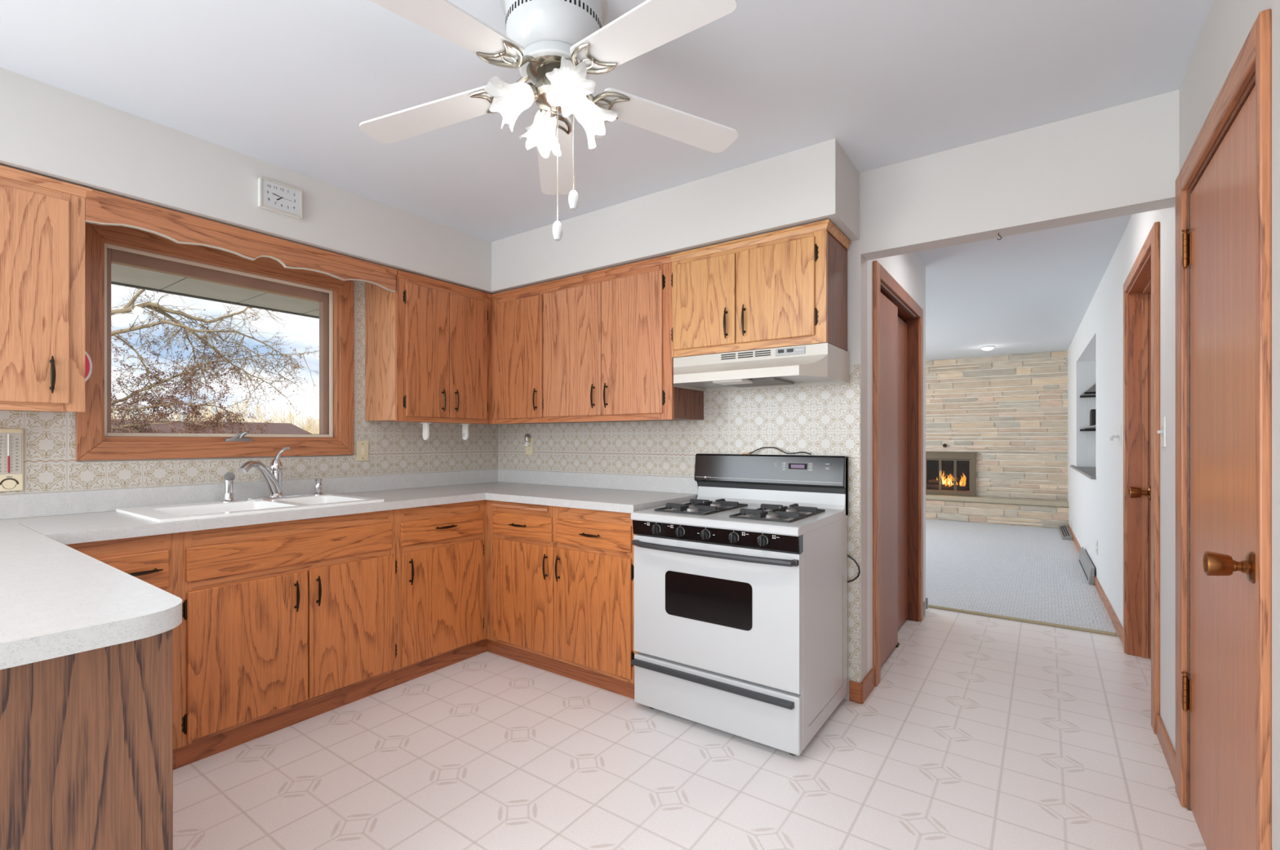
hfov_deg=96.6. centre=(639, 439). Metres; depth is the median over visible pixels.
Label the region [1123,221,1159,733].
door
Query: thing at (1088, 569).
floor vent
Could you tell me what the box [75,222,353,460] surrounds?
window
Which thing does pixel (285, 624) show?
base cabinet
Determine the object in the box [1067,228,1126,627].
wall
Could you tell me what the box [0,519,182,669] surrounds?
countertop
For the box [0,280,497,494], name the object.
tiled wall
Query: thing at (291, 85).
ceiling
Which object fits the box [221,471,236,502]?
sprayer
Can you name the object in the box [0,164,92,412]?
upper cabinet
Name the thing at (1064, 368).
stone wall
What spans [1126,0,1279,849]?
wall
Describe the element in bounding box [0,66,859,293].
wall
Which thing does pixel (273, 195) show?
wall clock
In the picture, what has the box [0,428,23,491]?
thermometer
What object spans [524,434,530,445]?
night light
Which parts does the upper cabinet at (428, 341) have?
door, handle, crown, rail, rail, handle, door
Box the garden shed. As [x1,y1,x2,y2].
[111,419,311,433]
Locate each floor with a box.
[173,607,1207,849]
[925,519,1118,635]
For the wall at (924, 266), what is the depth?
4.00 m
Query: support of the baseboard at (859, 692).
attached to the wall at (907, 269)
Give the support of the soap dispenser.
on the sink
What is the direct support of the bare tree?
on the ground
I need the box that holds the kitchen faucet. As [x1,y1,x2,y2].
[238,446,303,500]
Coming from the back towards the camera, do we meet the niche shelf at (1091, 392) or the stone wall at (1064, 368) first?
the stone wall at (1064, 368)
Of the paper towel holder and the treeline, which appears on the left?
the treeline
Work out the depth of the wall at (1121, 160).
2.29 m
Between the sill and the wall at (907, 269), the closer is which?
the wall at (907, 269)
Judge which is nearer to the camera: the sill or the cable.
the cable
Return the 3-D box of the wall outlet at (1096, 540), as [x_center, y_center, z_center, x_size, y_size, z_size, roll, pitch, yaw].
[3.709,0.874,4.633,0.007,0.115,0.070,0,0,34]
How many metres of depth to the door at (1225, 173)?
1.46 m
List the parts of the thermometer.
scale plate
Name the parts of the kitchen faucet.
spout, plate, lever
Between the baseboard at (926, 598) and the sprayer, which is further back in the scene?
the baseboard at (926, 598)
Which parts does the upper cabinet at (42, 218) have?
rail, rail, door, crown, handle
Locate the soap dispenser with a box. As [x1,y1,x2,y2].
[312,478,324,494]
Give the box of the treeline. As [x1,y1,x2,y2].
[111,395,319,434]
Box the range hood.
[673,342,849,391]
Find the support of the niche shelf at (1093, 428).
attached to the wall at (1095, 351)
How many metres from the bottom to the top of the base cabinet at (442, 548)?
0.876 m
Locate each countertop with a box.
[0,468,697,669]
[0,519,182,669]
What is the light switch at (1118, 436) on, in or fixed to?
attached to the wall at (1095, 351)
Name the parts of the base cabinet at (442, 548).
handle, rail, rail, rail, drawer, door, handle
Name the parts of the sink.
bowl, bowl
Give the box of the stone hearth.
[925,493,1068,528]
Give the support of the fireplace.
on the stone hearth
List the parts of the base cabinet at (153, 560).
rail, drawer, handle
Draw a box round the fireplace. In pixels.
[925,451,977,496]
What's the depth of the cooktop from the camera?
2.52 m
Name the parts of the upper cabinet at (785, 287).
door, handle, handle, rail, rail, crown, door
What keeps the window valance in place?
attached to the upper cabinet at (42, 218)
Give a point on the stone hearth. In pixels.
(1006, 511)
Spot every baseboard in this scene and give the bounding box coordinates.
[848,668,874,704]
[923,597,928,616]
[1067,524,1123,644]
[1155,714,1175,784]
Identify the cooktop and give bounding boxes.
[631,486,847,536]
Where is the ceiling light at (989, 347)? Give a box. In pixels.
[980,345,995,351]
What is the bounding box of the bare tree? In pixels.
[111,286,319,433]
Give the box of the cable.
[847,554,860,582]
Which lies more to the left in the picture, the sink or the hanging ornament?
the hanging ornament
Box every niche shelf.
[1080,382,1096,397]
[1080,424,1096,431]
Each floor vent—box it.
[1057,525,1072,540]
[1078,546,1094,585]
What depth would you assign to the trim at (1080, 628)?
3.78 m
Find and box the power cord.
[742,446,811,454]
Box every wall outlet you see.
[525,438,533,454]
[1096,539,1097,555]
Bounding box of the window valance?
[84,189,397,292]
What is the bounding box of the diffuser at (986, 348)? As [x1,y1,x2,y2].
[981,346,994,351]
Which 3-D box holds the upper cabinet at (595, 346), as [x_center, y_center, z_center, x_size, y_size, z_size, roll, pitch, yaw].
[-0.305,-0.508,3.330,1.340,0.813,0.365,0,0,35]
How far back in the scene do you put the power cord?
2.82 m
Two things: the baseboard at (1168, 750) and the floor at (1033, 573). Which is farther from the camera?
the floor at (1033, 573)
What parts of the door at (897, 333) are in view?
sliding panel, head casing, sliding panel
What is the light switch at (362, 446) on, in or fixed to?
attached to the tiled wall at (51, 464)
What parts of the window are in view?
casing, casing, sash, screen frame, casing, crank handle, casing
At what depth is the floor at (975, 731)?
2.08 m
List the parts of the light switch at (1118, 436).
plate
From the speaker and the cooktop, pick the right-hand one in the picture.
the speaker
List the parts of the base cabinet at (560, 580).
handle, drawer, rail, rail, rail, door, handle, handle, handle, door, drawer, rail, rail, rail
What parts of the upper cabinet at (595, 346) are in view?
door, rail, rail, handle, door, crown, handle, rail, rail, handle, door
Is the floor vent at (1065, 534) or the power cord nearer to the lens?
the power cord
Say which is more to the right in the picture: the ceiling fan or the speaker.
the speaker
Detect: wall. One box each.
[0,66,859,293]
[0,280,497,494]
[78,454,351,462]
[497,364,860,682]
[843,89,1179,699]
[866,252,923,674]
[923,263,925,611]
[925,351,1067,500]
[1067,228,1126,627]
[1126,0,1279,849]
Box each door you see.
[872,260,923,686]
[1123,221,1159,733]
[1175,8,1271,849]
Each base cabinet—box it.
[0,628,173,849]
[65,532,178,769]
[176,509,397,768]
[394,499,486,686]
[486,499,638,698]
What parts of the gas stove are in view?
knob, knob, burner, knob, handle, handle, knob panel, storage drawer, oven door, burner, knob, knob, burner, burner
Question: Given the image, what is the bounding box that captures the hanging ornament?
[84,351,92,382]
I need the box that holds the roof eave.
[111,262,319,318]
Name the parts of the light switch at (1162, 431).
plate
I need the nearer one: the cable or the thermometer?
the thermometer
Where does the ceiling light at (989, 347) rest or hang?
attached to the ceiling
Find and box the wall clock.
[257,176,302,218]
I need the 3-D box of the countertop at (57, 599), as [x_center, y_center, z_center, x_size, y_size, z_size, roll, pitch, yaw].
[-1.104,0.269,2.248,1.938,0.128,3.053,0,0,35]
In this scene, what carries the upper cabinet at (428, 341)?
attached to the tiled wall at (51, 464)
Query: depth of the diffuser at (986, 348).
7.48 m
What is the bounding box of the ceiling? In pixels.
[0,0,1213,360]
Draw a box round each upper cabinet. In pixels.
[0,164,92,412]
[364,269,517,424]
[492,254,703,423]
[670,219,850,357]
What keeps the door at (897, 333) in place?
in the wall at (907, 269)
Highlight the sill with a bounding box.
[1070,465,1096,479]
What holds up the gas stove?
on the floor at (975, 731)
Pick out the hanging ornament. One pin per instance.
(88, 364)
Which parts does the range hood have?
control panel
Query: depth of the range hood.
2.57 m
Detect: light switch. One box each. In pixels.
[355,440,368,461]
[1110,425,1120,445]
[1156,416,1165,446]
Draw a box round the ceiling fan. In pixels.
[359,0,738,240]
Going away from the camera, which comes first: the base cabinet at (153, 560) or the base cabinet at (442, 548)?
the base cabinet at (153, 560)
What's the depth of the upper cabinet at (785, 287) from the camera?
2.55 m
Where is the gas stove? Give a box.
[631,453,848,755]
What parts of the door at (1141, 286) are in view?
head casing, knob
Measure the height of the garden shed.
2.260 m
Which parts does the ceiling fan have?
blade, blade, lamp shade, lamp shade, blade, pull chain, pull knob, bulb, lamp shade, pull chain, pull knob, lamp shade, blade, blade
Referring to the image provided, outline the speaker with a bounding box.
[1089,408,1096,426]
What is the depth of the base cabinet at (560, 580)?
2.87 m
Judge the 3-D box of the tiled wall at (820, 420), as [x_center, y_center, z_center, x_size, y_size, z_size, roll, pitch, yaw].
[0.002,0.383,3.339,2.478,1.462,0.006,0,0,35]
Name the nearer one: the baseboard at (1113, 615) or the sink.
the sink
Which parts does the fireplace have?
glass door, glass door, glass door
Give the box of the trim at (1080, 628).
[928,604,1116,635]
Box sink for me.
[115,493,383,522]
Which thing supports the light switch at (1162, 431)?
attached to the wall at (1228, 24)
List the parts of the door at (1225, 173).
head casing, knob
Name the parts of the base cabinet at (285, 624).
door, drawer, rail, rail, rail, handle, handle, door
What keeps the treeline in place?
on the ground
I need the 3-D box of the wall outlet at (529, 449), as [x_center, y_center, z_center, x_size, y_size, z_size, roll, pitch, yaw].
[-0.750,0.044,3.866,0.071,0.114,0.007,0,0,35]
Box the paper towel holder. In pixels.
[420,422,470,439]

